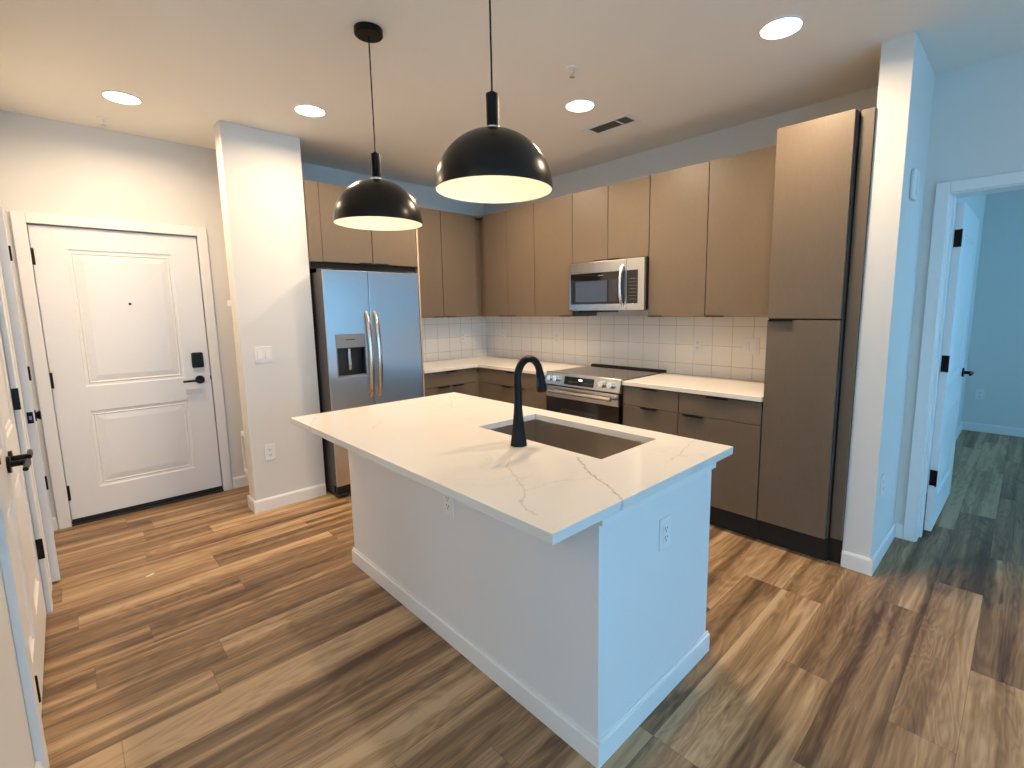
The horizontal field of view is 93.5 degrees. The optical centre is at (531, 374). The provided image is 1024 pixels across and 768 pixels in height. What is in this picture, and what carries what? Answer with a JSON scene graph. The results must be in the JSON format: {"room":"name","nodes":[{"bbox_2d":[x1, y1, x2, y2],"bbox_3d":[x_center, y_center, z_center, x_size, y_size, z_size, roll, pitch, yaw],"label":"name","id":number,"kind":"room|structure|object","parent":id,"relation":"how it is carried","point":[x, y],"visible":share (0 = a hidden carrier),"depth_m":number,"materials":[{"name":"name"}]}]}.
{"room":"apartment kitchen","nodes":[
{"label":"apartment kitchen","id":0,"kind":"room"},
{"bbox_2d":[0,328,46,767],"bbox_3d":[-2.230,-0.134,1.924,0.120,2.704,3.148,-8,11,-44],"label":"wall","id":1,"kind":"structure","parent":0,"point":[16,750],"depth_m":1.31,"materials":[{"name":"paint"}]},
{"bbox_2d":[0,417,42,712],"bbox_3d":[-1.787,0.231,1.625,0.100,2.020,0.553,-8,11,-44],"label":"door","id":2,"kind":"structure","parent":1,"relation":"in","point":[6,465],"depth_m":1.79,"materials":[{"name":"paint"}]},
{"bbox_2d":[0,332,45,671],"bbox_3d":[-2.177,0.182,2.024,0.100,2.020,0.553,-8,11,-44],"label":"door","id":3,"kind":"structure","parent":1,"relation":"in","point":[6,408],"depth_m":2.06,"materials":[{"name":"paint"}]},
{"bbox_2d":[0,278,52,767],"bbox_3d":[-1.989,0.174,1.824,0.024,2.115,1.315,-8,11,-44],"label":"trim","id":4,"kind":"structure","parent":1,"relation":"attached to","point":[7,561],"depth_m":1.48,"materials":[{"name":"paint"}]},
{"bbox_2d":[0,206,53,589],"bbox_3d":[-2.901,0.057,2.751,0.016,2.121,0.975,-8,11,-44],"label":"trim","id":5,"kind":"structure","parent":1,"relation":"attached to","point":[1,275],"depth_m":2.48,"materials":[{"name":"paint"}]},
{"bbox_2d":[0,200,60,581],"bbox_3d":[-2.890,0.100,2.772,0.812,2.000,0.059,6,11,43],"label":"door","id":6,"kind":"structure","parent":1,"relation":"in","point":[31,416],"depth_m":2.50,"materials":[{"name":"paint"}]},
{"bbox_2d":[35,578,51,767],"bbox_3d":[-1.807,1.198,1.783,0.014,0.092,2.123,-8,11,-44],"label":"baseboard","id":7,"kind":"structure","parent":1,"relation":"attached to","point":[38,764],"depth_m":1.48,"materials":[{"name":"paint"}]},
{"bbox_2d":[0,110,246,528],"bbox_3d":[-2.824,-0.359,3.631,1.730,2.704,0.150,-8,11,-44],"label":"wall","id":8,"kind":"structure","parent":0,"point":[48,166],"depth_m":3.35,"materials":[{"name":"paint"}]},
{"bbox_2d":[9,211,232,529],"bbox_3d":[-2.872,-0.038,3.506,1.039,2.103,0.018,-8,11,-44],"label":"trim","id":9,"kind":"structure","parent":8,"relation":"attached to","point":[19,219],"depth_m":3.25,"materials":[{"name":"paint"}]},
{"bbox_2d":[27,224,222,523],"bbox_3d":[-2.879,-0.008,3.512,0.909,2.018,0.108,-8,11,-44],"label":"door","id":10,"kind":"structure","parent":8,"relation":"in","point":[122,313],"depth_m":3.48,"materials":[{"name":"paint"}]},
{"bbox_2d":[72,489,223,526],"bbox_3d":[-2.879,0.995,3.670,0.915,0.012,0.075,-8,11,-44],"label":"threshold","id":11,"kind":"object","parent":8,"relation":"attached to","point":[196,496],"depth_m":3.60,"materials":[{"name":"plastic"}]},
{"bbox_2d":[52,474,248,530],"bbox_3d":[-2.739,0.941,3.759,1.445,0.092,0.014,-8,11,-44],"label":"baseboard","id":12,"kind":"structure","parent":8,"relation":"attached to","point":[240,481],"depth_m":4.02,"materials":[{"name":"paint"}]},
{"bbox_2d":[214,120,325,500],"bbox_3d":[-1.900,-0.363,3.565,0.505,2.704,0.154,-8,11,-44],"label":"wall column","id":13,"kind":"structure","parent":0,"point":[260,171],"depth_m":3.47,"materials":[{"name":"paint"}]},
{"bbox_2d":[240,431,247,473],"bbox_3d":[-2.034,0.571,3.755,0.360,0.325,0.138,-8,11,-44],"label":"wall panel","id":14,"kind":"object","parent":13,"relation":"attached to","point":[241,432],"visible":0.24,"depth_m":3.67,"materials":[{"name":"paint"}]},
{"bbox_2d":[254,346,272,362],"bbox_3d":[-1.920,-0.144,3.455,0.116,0.116,0.011,-8,11,-44],"label":"light switch","id":15,"kind":"object","parent":13,"relation":"attached to","point":[262,354],"visible":1,"depth_m":3.46,"materials":[{"name":"white plastic"}]},
{"bbox_2d":[264,443,275,460],"bbox_3d":[-1.922,0.569,3.543,0.072,0.116,0.009,-8,11,-44],"label":"wall outlet","id":16,"kind":"object","parent":13,"relation":"attached to","point":[270,453],"visible":1,"depth_m":3.54,"materials":[{"name":"white plastic"}]},
{"bbox_2d":[247,483,325,513],"bbox_3d":[-1.889,0.931,3.736,0.514,0.092,0.182,-8,11,-44],"label":"baseboard","id":17,"kind":"structure","parent":13,"relation":"attached to","point":[277,501],"depth_m":3.64,"materials":[{"name":"paint"}]},
{"bbox_2d":[301,162,482,215],"bbox_3d":[-1.301,-0.563,4.958,2.316,2.704,0.150,-8,11,-44],"label":"wall","id":18,"kind":"structure","parent":0,"point":[426,197],"depth_m":4.81,"materials":[{"name":"paint"}]},
{"bbox_2d":[303,180,416,272],"bbox_3d":[-1.538,-1.186,4.086,0.897,0.632,0.652,-8,11,-44],"label":"upper cabinet","id":19,"kind":"object","parent":18,"relation":"attached to","point":[333,246],"visible":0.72,"depth_m":3.76,"materials":[{"name":"beige laminate"}]},
{"bbox_2d":[418,207,477,317],"bbox_3d":[-0.992,-1.095,4.834,0.858,1.030,0.362,-8,11,-44],"label":"upper cabinet","id":20,"kind":"object","parent":18,"relation":"attached to","point":[446,240],"visible":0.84,"depth_m":4.76,"materials":[{"name":"beige laminate"}]},
{"bbox_2d":[422,316,486,361],"bbox_3d":[-0.966,-0.377,5.196,1.244,0.492,0.008,-8,11,-44],"label":"tile backsplash","id":21,"kind":"structure","parent":18,"relation":"attached to","point":[440,336],"depth_m":5.29,"materials":[{"name":"white tile"}]},
{"bbox_2d":[460,332,464,341],"bbox_3d":[-0.765,-0.424,5.374,0.072,0.116,0.009,-8,11,-44],"label":"wall outlet","id":22,"kind":"object","parent":21,"relation":"attached to","point":[462,334],"visible":1,"depth_m":5.37,"materials":[{"name":"white plastic"}]},
{"bbox_2d":[0,0,1023,187],"bbox_3d":[0.843,-1.510,1.392,11.650,0.080,8.550,-8,11,-44],"label":"ceiling","id":23,"kind":"structure","parent":0,"point":[687,69],"depth_m":2.47,"materials":[{"name":"paint"}]},
{"bbox_2d":[97,116,108,125],"bbox_3d":[-2.753,-1.629,3.097,0.064,0.044,0.064,-8,11,-44],"label":"sprinkler head","id":24,"kind":"object","parent":23,"relation":"attached to","point":[102,118],"visible":1,"depth_m":3.09},
{"bbox_2d":[101,90,141,104],"bbox_3d":[-2.381,-1.612,2.800,0.180,0.008,0.180,-8,11,-44],"label":"recessed light","id":25,"kind":"object","parent":23,"relation":"in","point":[117,96],"visible":1,"depth_m":2.79,"materials":[{"name":"paint"}]},
{"bbox_2d":[294,104,325,116],"bbox_3d":[-1.387,-1.656,3.018,0.180,0.008,0.180,-8,11,-44],"label":"recessed light","id":26,"kind":"object","parent":23,"relation":"in","point":[304,109],"visible":1,"depth_m":3.00,"materials":[{"name":"white plastic"}]},
{"bbox_2d":[333,21,422,230],"bbox_3d":[-0.726,-1.132,2.221,0.406,0.848,0.406,-8,11,-44],"label":"pendant light","id":27,"kind":"object","parent":23,"relation":"hanging from","point":[375,203],"visible":1,"depth_m":2.15,"materials":[{"name":"black metal"}]},
{"bbox_2d":[435,0,552,203],"bbox_3d":[-0.134,-1.058,1.615,0.406,0.848,0.406,-8,11,-44],"label":"pendant light","id":28,"kind":"object","parent":23,"relation":"hanging from","point":[492,163],"visible":1,"depth_m":1.55,"materials":[{"name":"black metal"}]},
{"bbox_2d":[566,65,577,77],"bbox_3d":[0.215,-1.596,2.542,0.064,0.044,0.064,-8,11,-44],"label":"sprinkler head","id":29,"kind":"object","parent":23,"relation":"attached to","point":[572,68],"visible":1,"depth_m":2.53},
{"bbox_2d":[566,99,593,111],"bbox_3d":[0.304,-1.678,3.003,0.180,0.008,0.180,-8,11,-44],"label":"recessed light","id":30,"kind":"object","parent":23,"relation":"in","point":[578,105],"visible":1,"depth_m":2.99,"materials":[{"name":"white plastic"}]},
{"bbox_2d":[582,113,641,135],"bbox_3d":[0.554,-1.727,3.327,0.172,0.007,0.380,-8,11,-44],"label":"ceiling vent","id":31,"kind":"object","parent":23,"relation":"in","point":[626,119],"visible":1,"depth_m":3.31,"materials":[{"name":"metal"}]},
{"bbox_2d":[759,15,803,38],"bbox_3d":[1.137,-1.579,2.192,0.180,0.008,0.180,-8,11,-44],"label":"recessed light","id":32,"kind":"object","parent":23,"relation":"in","point":[780,27],"visible":1,"depth_m":2.18,"materials":[{"name":"white plastic"}]},
{"bbox_2d":[41,430,1023,767],"bbox_3d":[0.883,1.238,1.769,11.650,0.060,8.550,-8,11,-44],"label":"floor","id":33,"kind":"structure","parent":0,"point":[252,640],"depth_m":2.01,"materials":[{"name":"brown wood"}]},
{"bbox_2d":[310,268,422,497],"bbox_3d":[-1.466,0.025,4.130,0.789,1.767,0.842,-8,11,-44],"label":"refrigerator","id":34,"kind":"object","parent":33,"relation":"on","point":[366,323],"visible":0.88,"depth_m":3.77,"materials":[{"name":"silver metal"}]},
{"bbox_2d":[414,198,424,396],"bbox_3d":[-1.200,-0.355,4.527,0.015,2.406,0.637,-8,11,-44],"label":"end panel","id":35,"kind":"object","parent":33,"relation":"on","point":[416,230],"visible":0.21,"depth_m":4.26,"materials":[{"name":"laminate"}]},
{"bbox_2d":[424,368,474,396],"bbox_3d":[-0.975,0.368,4.832,0.573,0.882,0.644,-8,11,-44],"label":"base cabinet","id":36,"kind":"object","parent":33,"relation":"on","point":[461,381],"visible":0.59,"depth_m":4.57,"materials":[{"name":"beige laminate"}]},
{"bbox_2d":[474,367,482,397],"bbox_3d":[-0.519,0.358,4.861,0.119,0.882,0.160,-8,11,-44],"label":"cabinet filler","id":37,"kind":"object","parent":33,"relation":"on","point":[478,373],"visible":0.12,"depth_m":4.79,"materials":[{"name":"beige laminate"}]},
{"bbox_2d":[482,368,545,409],"bbox_3d":[0.054,0.374,4.681,0.644,0.882,0.895,-8,11,-44],"label":"base cabinet","id":38,"kind":"object","parent":33,"relation":"on","point":[498,385],"visible":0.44,"depth_m":4.47,"materials":[{"name":"beige laminate"}]},
{"bbox_2d":[424,356,588,375],"bbox_3d":[-0.410,-0.077,4.655,1.235,0.030,1.587,-8,11,-44],"label":"countertop","id":39,"kind":"structure","parent":38,"relation":"on","point":[490,362],"depth_m":4.70,"materials":[{"name":"white stone"}]},
{"bbox_2d":[348,450,715,767],"bbox_3d":[-0.149,0.707,2.368,0.757,0.859,1.802,-8,11,-44],"label":"kitchen island","id":40,"kind":"object","parent":33,"relation":"on","point":[591,630],"visible":0.62,"depth_m":1.76,"materials":[{"name":"paint"}]},
{"bbox_2d":[443,494,453,517],"bbox_3d":[-0.347,0.531,2.009,0.009,0.116,0.072,-8,11,-44],"label":"wall outlet","id":41,"kind":"object","parent":40,"relation":"attached to","point":[448,502],"visible":0.68,"depth_m":2.00,"materials":[{"name":"white plastic"}]},
{"bbox_2d":[445,495,449,510],"bbox_3d":[-0.348,0.531,2.007,0.002,0.068,0.034,-8,11,-44],"label":"receptacle","id":42,"kind":"object","parent":41,"relation":"attached to","point":[447,499],"depth_m":2.01,"materials":[{"name":"white plastic"}]},
{"bbox_2d":[291,392,732,544],"bbox_3d":[-0.239,0.274,2.255,1.055,0.030,1.927,-8,11,-44],"label":"island countertop","id":43,"kind":"structure","parent":40,"relation":"on","point":[447,444],"depth_m":1.81,"materials":[{"name":"stone"}]},
{"bbox_2d":[511,355,547,446],"bbox_3d":[-0.011,0.101,2.017,0.197,0.370,0.079,-8,11,-44],"label":"kitchen faucet","id":44,"kind":"object","parent":43,"relation":"on","point":[518,439],"visible":1,"depth_m":1.96,"materials":[{"name":"black metal"}]},
{"bbox_2d":[511,408,526,446],"bbox_3d":[-0.053,0.210,1.982,0.067,0.164,0.067,-8,11,-44],"label":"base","id":45,"kind":"object","parent":44,"relation":"attached to","point":[518,439],"depth_m":1.96,"materials":[{"name":"black metal"}]},
{"bbox_2d":[491,419,644,458],"bbox_3d":[0.142,0.399,2.208,0.398,0.212,0.756,-8,11,-44],"label":"sink","id":46,"kind":"object","parent":43,"relation":"in","point":[592,444],"visible":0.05,"depth_m":2.41,"materials":[{"name":"silver metal"}]},
{"bbox_2d":[659,514,670,550],"bbox_3d":[0.476,0.560,1.708,0.072,0.116,0.009,-8,11,-44],"label":"wall outlet","id":47,"kind":"object","parent":40,"relation":"attached to","point":[664,523],"visible":1,"depth_m":1.70,"materials":[{"name":"white plastic"}]},
{"bbox_2d":[663,522,668,543],"bbox_3d":[0.478,0.561,1.706,0.034,0.068,0.002,-8,11,-44],"label":"receptacle","id":48,"kind":"object","parent":47,"relation":"attached to","point":[665,524],"depth_m":1.70,"materials":[{"name":"white plastic"}]},
{"bbox_2d":[545,363,666,424],"bbox_3d":[0.604,0.426,4.056,0.702,0.934,0.760,-8,11,-44],"label":"range","id":49,"kind":"object","parent":33,"relation":"on","point":[593,391],"visible":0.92,"depth_m":3.81,"materials":[{"name":"metal"}]},
{"bbox_2d":[554,365,662,380],"bbox_3d":[0.615,-0.017,4.012,0.562,0.018,0.760,-8,11,-44],"label":"cooktop","id":50,"kind":"object","parent":49,"relation":"in","point":[623,373],"depth_m":3.99,"materials":[{"name":"black glass"}]},
{"bbox_2d":[623,385,680,435],"bbox_3d":[1.057,0.500,3.655,0.644,0.882,0.446,-8,11,-44],"label":"base cabinet","id":51,"kind":"object","parent":33,"relation":"on","point":[656,410],"visible":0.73,"depth_m":3.39,"materials":[{"name":"beige laminate"}]},
{"bbox_2d":[678,392,762,539],"bbox_3d":[1.401,0.544,3.304,0.644,0.882,0.538,-8,11,-44],"label":"base cabinet","id":52,"kind":"object","parent":33,"relation":"on","point":[737,423],"visible":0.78,"depth_m":3.03,"materials":[{"name":"beige laminate"}]},
{"bbox_2d":[622,372,763,401],"bbox_3d":[1.238,0.071,3.400,0.630,0.030,0.987,-8,11,-44],"label":"countertop","id":53,"kind":"structure","parent":52,"relation":"on","point":[749,390],"depth_m":3.31,"materials":[{"name":"white stone"}]},
{"bbox_2d":[757,107,875,563],"bbox_3d":[1.732,-0.168,2.850,0.644,2.406,0.436,-8,11,-44],"label":"pantry cabinet","id":54,"kind":"object","parent":33,"relation":"on","point":[823,168],"visible":0.87,"depth_m":2.62,"materials":[{"name":"beige laminate"}]},
{"bbox_2d":[483,86,877,315],"bbox_3d":[0.848,-0.504,4.299,0.150,2.704,3.792,-8,11,-44],"label":"wall","id":55,"kind":"structure","parent":0,"point":[760,133],"depth_m":3.62,"materials":[{"name":"paint"}]},
{"bbox_2d":[475,203,534,316],"bbox_3d":[-0.170,-1.113,4.880,0.380,1.030,0.881,-8,11,-44],"label":"upper cabinet","id":56,"kind":"object","parent":55,"relation":"attached to","point":[508,235],"depth_m":4.74,"materials":[{"name":"beige laminate"}]},
{"bbox_2d":[534,194,596,316],"bbox_3d":[0.306,-1.056,4.406,0.362,1.030,0.463,-8,11,-44],"label":"upper cabinet","id":57,"kind":"object","parent":55,"relation":"attached to","point":[553,247],"visible":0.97,"depth_m":4.29,"materials":[{"name":"beige laminate"}]},
{"bbox_2d":[572,175,650,263],"bbox_3d":[0.728,-1.224,3.941,0.362,0.581,0.755,-8,11,-44],"label":"upper cabinet","id":58,"kind":"object","parent":55,"relation":"attached to","point":[610,222],"visible":0.85,"depth_m":3.80,"materials":[{"name":"beige laminate"}]},
{"bbox_2d":[569,257,648,311],"bbox_3d":[0.702,-0.724,3.972,0.440,0.410,0.744,-8,11,-44],"label":"microwave","id":59,"kind":"object","parent":58,"relation":"attached to","point":[620,284],"visible":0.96,"depth_m":3.82,"materials":[{"name":"metal"}]},
{"bbox_2d":[486,316,768,380],"bbox_3d":[0.644,-0.295,4.428,0.008,0.492,3.343,-8,11,-44],"label":"tile backsplash","id":60,"kind":"structure","parent":55,"relation":"attached to","point":[663,343],"depth_m":4.12,"materials":[{"name":"white tile"}]},
{"bbox_2d":[554,332,559,343],"bbox_3d":[0.258,-0.368,4.806,0.009,0.116,0.072,-8,11,-44],"label":"wall outlet","id":61,"kind":"object","parent":60,"relation":"attached to","point":[556,334],"visible":1,"depth_m":4.80,"materials":[{"name":"white plastic"}]},
{"bbox_2d":[693,338,701,352],"bbox_3d":[1.296,-0.230,3.746,0.009,0.116,0.072,-8,11,-44],"label":"wall outlet","id":62,"kind":"object","parent":60,"relation":"attached to","point":[697,345],"visible":1,"depth_m":3.74,"materials":[{"name":"white plastic"}]},
{"bbox_2d":[743,338,759,354],"bbox_3d":[1.577,-0.205,3.454,0.011,0.116,0.116,-8,11,-44],"label":"light switch","id":63,"kind":"object","parent":60,"relation":"attached to","point":[750,345],"visible":1,"depth_m":3.45,"materials":[{"name":"white plastic"}]},
{"bbox_2d":[648,161,709,316],"bbox_3d":[1.153,-0.949,3.541,0.362,1.030,0.452,-8,11,-44],"label":"upper cabinet","id":64,"kind":"object","parent":55,"relation":"attached to","point":[679,198],"visible":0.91,"depth_m":3.41,"materials":[{"name":"beige laminate"}]},
{"bbox_2d":[705,145,776,316],"bbox_3d":[1.468,-0.909,3.218,0.362,1.030,0.452,-8,11,-44],"label":"upper cabinet","id":65,"kind":"object","parent":55,"relation":"attached to","point":[741,187],"visible":0.71,"depth_m":3.11,"materials":[{"name":"beige laminate"}]},
{"bbox_2d":[842,31,985,557],"bbox_3d":[3.330,-0.491,3.947,4.336,2.704,0.168,-8,11,-44],"label":"wall","id":66,"kind":"structure","parent":0,"point":[906,73],"depth_m":2.50,"materials":[{"name":"paint"}]},
{"bbox_2d":[879,473,884,496],"bbox_3d":[1.915,0.601,2.623,0.072,0.116,0.009,-8,11,-44],"label":"wall outlet","id":67,"kind":"object","parent":66,"relation":"attached to","point":[883,475],"visible":1,"depth_m":2.61,"materials":[{"name":"white plastic"}]},
{"bbox_2d":[909,168,919,200],"bbox_3d":[1.967,-0.973,2.467,0.100,0.150,0.027,-8,11,-44],"label":"door chime","id":68,"kind":"object","parent":66,"relation":"attached to","point":[915,174],"visible":1,"depth_m":2.44,"materials":[{"name":"white plastic"}]},
{"bbox_2d":[926,421,1023,493],"bbox_3d":[4.958,0.927,3.041,3.545,0.092,3.640,-8,11,-44],"label":"baseboard","id":69,"kind":"structure","parent":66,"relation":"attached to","point":[1011,431],"depth_m":5.34,"materials":[{"name":"paint"}]},
{"bbox_2d":[894,50,1023,523],"bbox_3d":[3.736,-0.156,1.456,0.165,2.704,4.075,-8,11,-44],"label":"wall","id":70,"kind":"structure","parent":0,"point":[977,124],"depth_m":2.61,"materials":[{"name":"paint"}]},
{"bbox_2d":[841,522,903,575],"bbox_3d":[3.420,1.174,1.403,0.640,0.092,4.206,-8,11,-44],"label":"baseboard","id":71,"kind":"structure","parent":70,"relation":"attached to","point":[849,560],"depth_m":2.66,"materials":[{"name":"paint"}]},
{"bbox_2d":[924,202,979,530],"bbox_3d":[2.813,-0.050,3.210,0.920,2.000,0.164,-8,11,-43],"label":"door","id":72,"kind":"structure","parent":70,"relation":"in","point":[952,370],"depth_m":3.04,"materials":[{"name":"paint"}]},
{"bbox_2d":[903,170,1023,541],"bbox_3d":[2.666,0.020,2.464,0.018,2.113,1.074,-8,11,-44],"label":"trim","id":73,"kind":"structure","parent":70,"relation":"attached to","point":[943,190],"depth_m":2.78,"materials":[{"name":"paint"}]},
{"bbox_2d":[961,190,1023,428],"bbox_3d":[6.352,-0.549,4.047,0.150,2.704,4.190,-8,11,-44],"label":"wall","id":74,"kind":"structure","parent":0,"point":[996,349],"depth_m":5.23,"materials":[{"name":"paint"}]},
{"bbox_2d":[975,389,984,399],"bbox_3d":[5.044,0.224,5.411,0.009,0.116,0.072,-8,11,-44],"label":"wall outlet","id":75,"kind":"object","parent":74,"relation":"attached to","point":[979,395],"visible":1,"depth_m":5.41,"materials":[{"name":"white plastic"}]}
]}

